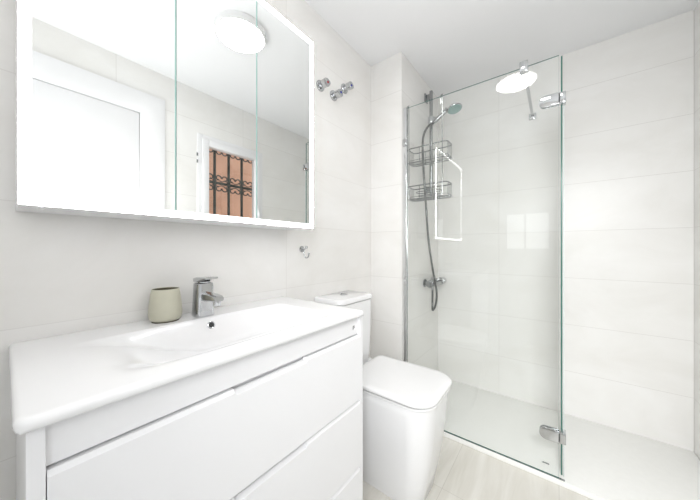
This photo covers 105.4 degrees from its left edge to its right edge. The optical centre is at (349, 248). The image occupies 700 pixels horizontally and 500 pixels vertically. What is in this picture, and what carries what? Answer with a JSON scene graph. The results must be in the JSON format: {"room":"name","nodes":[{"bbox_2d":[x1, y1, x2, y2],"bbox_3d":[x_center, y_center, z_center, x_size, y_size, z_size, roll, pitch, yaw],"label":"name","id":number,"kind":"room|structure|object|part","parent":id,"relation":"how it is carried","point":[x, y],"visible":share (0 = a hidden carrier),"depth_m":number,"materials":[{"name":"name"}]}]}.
{"room":"bathroom","nodes":[
{"label":"bathroom","id":0,"kind":"room"},
{"bbox_2d":[0,0,370,499],"bbox_3d":[-0.336,-0.084,1.367,0.150,2.393,2.757,0,0,38],"label":"wall","id":1,"kind":"structure","parent":0,"point":[60,274],"depth_m":0.91,"materials":[{"name":"tile"}]},
{"bbox_2d":[15,0,312,229],"bbox_3d":[-0.482,-0.498,0.908,0.176,0.826,0.818,0,0,38],"label":"upper cabinet","id":2,"kind":"object","parent":1,"relation":"attached to","point":[180,111],"visible":1,"depth_m":0.73,"materials":[{"name":"mirror"}]},
{"bbox_3d":[-0.574,-0.500,0.651,0.007,0.786,0.261,0,0,38],"label":"mirror door","id":3,"kind":"part","parent":2,"relation":"part of","materials":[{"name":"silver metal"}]},
{"bbox_3d":[-0.415,-0.500,0.858,0.007,0.786,0.256,0,0,38],"label":"mirror door","id":4,"kind":"part","parent":2,"relation":"part of","materials":[{"name":"silver metal"}]},
{"bbox_3d":[-0.257,-0.499,1.064,0.006,0.784,0.260,0,0,38],"label":"mirror door","id":5,"kind":"part","parent":2,"relation":"part of","materials":[{"name":"silver metal"}]},
{"bbox_2d":[16,316,362,499],"bbox_3d":[-0.376,0.644,0.810,0.462,0.798,0.790,0,0,38],"label":"vanity unit","id":6,"kind":"object","parent":1,"relation":"attached to","point":[284,421],"visible":0.82,"depth_m":0.58,"materials":[{"name":"white paint"}]},
{"bbox_3d":[-0.612,0.644,0.505,0.460,0.798,0.018,0,0,38],"label":"panel","id":7,"kind":"part","parent":6,"relation":"part of","materials":[{"name":"white paint"}]},
{"bbox_2d":[9,296,363,434],"bbox_3d":[-0.375,0.270,0.803,0.474,0.087,0.802,0,0,38],"label":"washbasin","id":8,"kind":"object","parent":6,"relation":"in","point":[54,379],"visible":0.98,"depth_m":0.60,"materials":[{"name":"white ceramic"}]},
{"bbox_2d":[148,287,181,323],"bbox_3d":[-0.579,0.176,0.838,0.090,0.100,0.090,0,0,38],"label":"tumbler","id":9,"kind":"object","parent":8,"relation":"on","point":[165,303],"visible":1,"depth_m":0.80,"materials":[{"name":"beige ceramic"}]},
{"bbox_2d":[191,276,223,317],"bbox_3d":[-0.463,0.160,0.874,0.140,0.133,0.057,0,0,38],"label":"tap","id":10,"kind":"object","parent":8,"relation":"on","point":[204,302],"visible":1,"depth_m":0.87,"materials":[{"name":"silver metal"}]},
{"bbox_3d":[-0.479,0.106,0.887,0.078,0.026,0.051,0,0,38],"label":"lever","id":11,"kind":"part","parent":10,"relation":"part of","materials":[{"name":"silver metal"}]},
{"bbox_3d":[-0.447,0.163,0.862,0.100,0.035,0.034,0,0,38],"label":"spout","id":12,"kind":"part","parent":10,"relation":"part of","materials":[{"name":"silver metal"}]},
{"bbox_3d":[-0.199,0.673,0.677,0.019,0.235,0.757,0,0,38],"label":"drawer","id":13,"kind":"part","parent":6,"relation":"part of","materials":[{"name":"white paint"}]},
{"bbox_3d":[-0.199,0.915,0.677,0.019,0.235,0.757,0,0,38],"label":"drawer","id":14,"kind":"part","parent":6,"relation":"part of","materials":[{"name":"white paint"}]},
{"bbox_3d":[-0.141,0.644,1.117,0.460,0.798,0.018,0,0,38],"label":"panel","id":15,"kind":"part","parent":6,"relation":"part of","materials":[{"name":"white paint"}]},
{"bbox_2d":[299,246,309,258],"bbox_3d":[-0.224,0.018,1.340,0.058,0.064,0.032,0,0,38],"label":"robe hook","id":16,"kind":"object","parent":1,"relation":"attached to","point":[301,248],"visible":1,"depth_m":1.34,"materials":[{"name":"silver metal"}]},
{"bbox_2d":[316,78,330,91],"bbox_3d":[-0.141,-0.893,1.446,0.062,0.058,0.058,0,0,38],"label":"valve","id":17,"kind":"object","parent":1,"relation":"attached to","point":[321,84],"visible":1,"depth_m":1.44,"materials":[{"name":"silver metal"}]},
{"bbox_3d":[-0.137,-0.892,1.445,0.050,0.044,0.044,0,0,38],"label":"valve handle","id":18,"kind":"part","parent":17,"relation":"part of","materials":[{"name":"silver metal"}]},
{"bbox_2d":[330,89,342,100],"bbox_3d":[-0.074,-0.889,1.534,0.062,0.058,0.058,0,0,38],"label":"valve","id":19,"kind":"object","parent":1,"relation":"attached to","point":[334,95],"visible":1,"depth_m":1.53,"materials":[{"name":"silver metal"}]},
{"bbox_3d":[-0.072,-0.889,1.529,0.050,0.044,0.043,0,0,38],"label":"valve handle","id":20,"kind":"part","parent":19,"relation":"part of","materials":[{"name":"silver metal"}]},
{"bbox_2d":[341,81,353,93],"bbox_3d":[-0.013,-0.977,1.613,0.062,0.058,0.058,0,0,38],"label":"valve","id":21,"kind":"object","parent":1,"relation":"attached to","point":[348,86],"visible":0.99,"depth_m":1.60,"materials":[{"name":"silver metal"}]},
{"bbox_3d":[-0.008,-0.977,1.612,0.050,0.044,0.043,0,0,38],"label":"valve handle","id":22,"kind":"part","parent":21,"relation":"part of","materials":[{"name":"silver metal"}]},
{"bbox_2d":[371,51,437,370],"bbox_3d":[0.450,-0.084,2.071,0.235,2.393,0.682,0,0,38],"label":"wall","id":23,"kind":"structure","parent":0,"point":[396,85],"depth_m":1.84,"materials":[{"name":"tile"}]},
{"bbox_2d":[424,90,435,194],"bbox_3d":[0.621,-0.797,2.024,0.093,0.790,0.066,0,0,38],"label":"shower rail","id":24,"kind":"object","parent":23,"relation":"attached to","point":[429,96],"visible":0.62,"depth_m":2.01,"materials":[{"name":"metal"}]},
{"bbox_2d":[407,94,452,201],"bbox_3d":[0.504,-0.627,1.703,0.272,0.614,0.137,0,0,38],"label":"shower caddy","id":25,"kind":"object","parent":24,"relation":"hanging from","point":[449,144],"visible":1,"depth_m":1.68,"materials":[{"name":"metal"}]},
{"bbox_2d":[408,140,451,166],"bbox_3d":[0.512,-0.605,1.713,0.272,0.096,0.112,0,0,38],"label":"basket","id":26,"kind":"object","parent":25,"relation":"on","point":[449,145],"depth_m":1.69,"materials":[{"name":"metal"}]},
{"bbox_2d":[408,181,452,201],"bbox_3d":[0.512,-0.363,1.713,0.272,0.088,0.112,0,0,38],"label":"basket","id":27,"kind":"object","parent":25,"relation":"on","point":[449,185],"depth_m":1.70,"materials":[{"name":"metal"}]},
{"bbox_3d":[0.550,-0.630,1.601,0.006,0.607,0.030,0,0,38],"label":"hanger rod","id":28,"kind":"part","parent":25,"relation":"part of","materials":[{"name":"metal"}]},
{"bbox_2d":[433,103,461,123],"bbox_3d":[0.705,-0.976,1.931,0.204,0.104,0.103,0,0,38],"label":"shower","id":29,"kind":"object","parent":24,"relation":"attached to","point":[454,108],"visible":0.99,"depth_m":1.91,"materials":[{"name":"metal"}]},
{"bbox_3d":[0.664,-0.973,1.950,0.117,0.099,0.037,0,0,32],"label":"handle","id":30,"kind":"part","parent":29,"relation":"part of","materials":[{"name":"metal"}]},
{"bbox_2d":[423,277,446,289],"bbox_3d":[0.686,0.269,2.078,0.130,0.088,0.300,0,0,38],"label":"shower mixer","id":31,"kind":"object","parent":23,"relation":"attached to","point":[441,280],"visible":0.94,"depth_m":2.01,"materials":[{"name":"metal"}]},
{"bbox_2d":[422,123,437,310],"bbox_3d":[0.589,-0.234,1.945,0.065,1.400,0.177,0,0,42],"label":"shower hose","id":32,"kind":"object","parent":31,"relation":"attached to","point":[430,124],"visible":0.97,"depth_m":1.94,"materials":[{"name":"metal"}]},
{"bbox_3d":[0.674,0.239,2.043,0.104,0.028,0.058,0,0,38],"label":"lever","id":33,"kind":"part","parent":31,"relation":"part of","materials":[{"name":"silver metal"}]},
{"bbox_2d":[363,436,592,499],"bbox_3d":[0.364,1.173,0.829,1.915,0.120,3.057,0,0,38],"label":"floor","id":34,"kind":"structure","parent":0,"point":[463,472],"depth_m":1.27,"materials":[{"name":"tile"}]},
{"bbox_2d":[315,290,451,499],"bbox_3d":[0.159,0.683,1.355,0.642,0.859,0.360,0,0,38],"label":"toilet","id":35,"kind":"object","parent":34,"relation":"on","point":[405,403],"visible":0.64,"depth_m":1.18,"materials":[{"name":"white ceramic"}]},
{"bbox_3d":[-0.023,0.275,1.494,0.184,0.030,0.314,0,0,38],"label":"tank lid","id":36,"kind":"part","parent":35,"relation":"part of","materials":[{"name":"white ceramic"}]},
{"bbox_3d":[-0.025,0.474,1.496,0.178,0.366,0.304,0,0,38],"label":"tank","id":37,"kind":"part","parent":35,"relation":"part of","materials":[{"name":"white ceramic"}]},
{"bbox_3d":[0.163,0.884,1.351,0.609,0.457,0.338,0,0,38],"label":"bowl","id":38,"kind":"part","parent":35,"relation":"part of","materials":[{"name":"white ceramic"}]},
{"bbox_3d":[0.238,0.649,1.294,0.434,0.008,0.352,0,0,38],"label":"seat","id":39,"kind":"part","parent":35,"relation":"part of","materials":[{"name":"white plastic"}]},
{"bbox_3d":[0.238,0.629,1.293,0.440,0.021,0.360,0,0,38],"label":"lid","id":40,"kind":"part","parent":35,"relation":"part of","materials":[{"name":"white plastic"}]},
{"bbox_2d":[443,381,699,499],"bbox_3d":[1.094,1.101,1.585,1.378,0.025,0.666,0,0,38],"label":"shower tray","id":41,"kind":"object","parent":34,"relation":"on","point":[602,462],"visible":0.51,"depth_m":1.44,"materials":[{"name":"ceramic"}]},
{"bbox_2d":[402,55,565,481],"bbox_3d":[0.874,0.073,1.748,0.830,2.030,0.676,0,0,38],"label":"screen","id":42,"kind":"object","parent":41,"relation":"on","point":[547,432],"visible":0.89,"depth_m":1.72,"materials":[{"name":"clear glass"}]},
{"bbox_2d":[559,56,563,476],"bbox_3d":[1.181,0.082,1.489,0.012,1.989,0.580,0,0,38],"label":"shower door","id":43,"kind":"structure","parent":42,"relation":"attached to","point":[561,108],"depth_m":1.26,"materials":[{"name":"clear glass"}]},
{"bbox_2d":[305,0,698,97],"bbox_3d":[0.364,-1.340,0.829,1.915,0.120,3.057,0,0,38],"label":"ceiling","id":44,"kind":"structure","parent":0,"point":[453,45],"depth_m":1.54,"materials":[{"name":"paint"}]},
{"bbox_2d":[438,10,693,451],"bbox_3d":[1.250,-0.084,1.980,1.915,2.393,0.150,0,0,38],"label":"wall","id":45,"kind":"structure","parent":0,"point":[629,107],"depth_m":1.70,"materials":[{"name":"tile"}]},
{"bbox_2d":[694,0,699,459],"bbox_3d":[1.063,-0.084,0.290,0.150,2.393,2.757,0,0,38],"label":"wall","id":46,"kind":"structure","parent":0,"point":[697,8],"depth_m":1.39,"materials":[{"name":"tile"}]}
]}

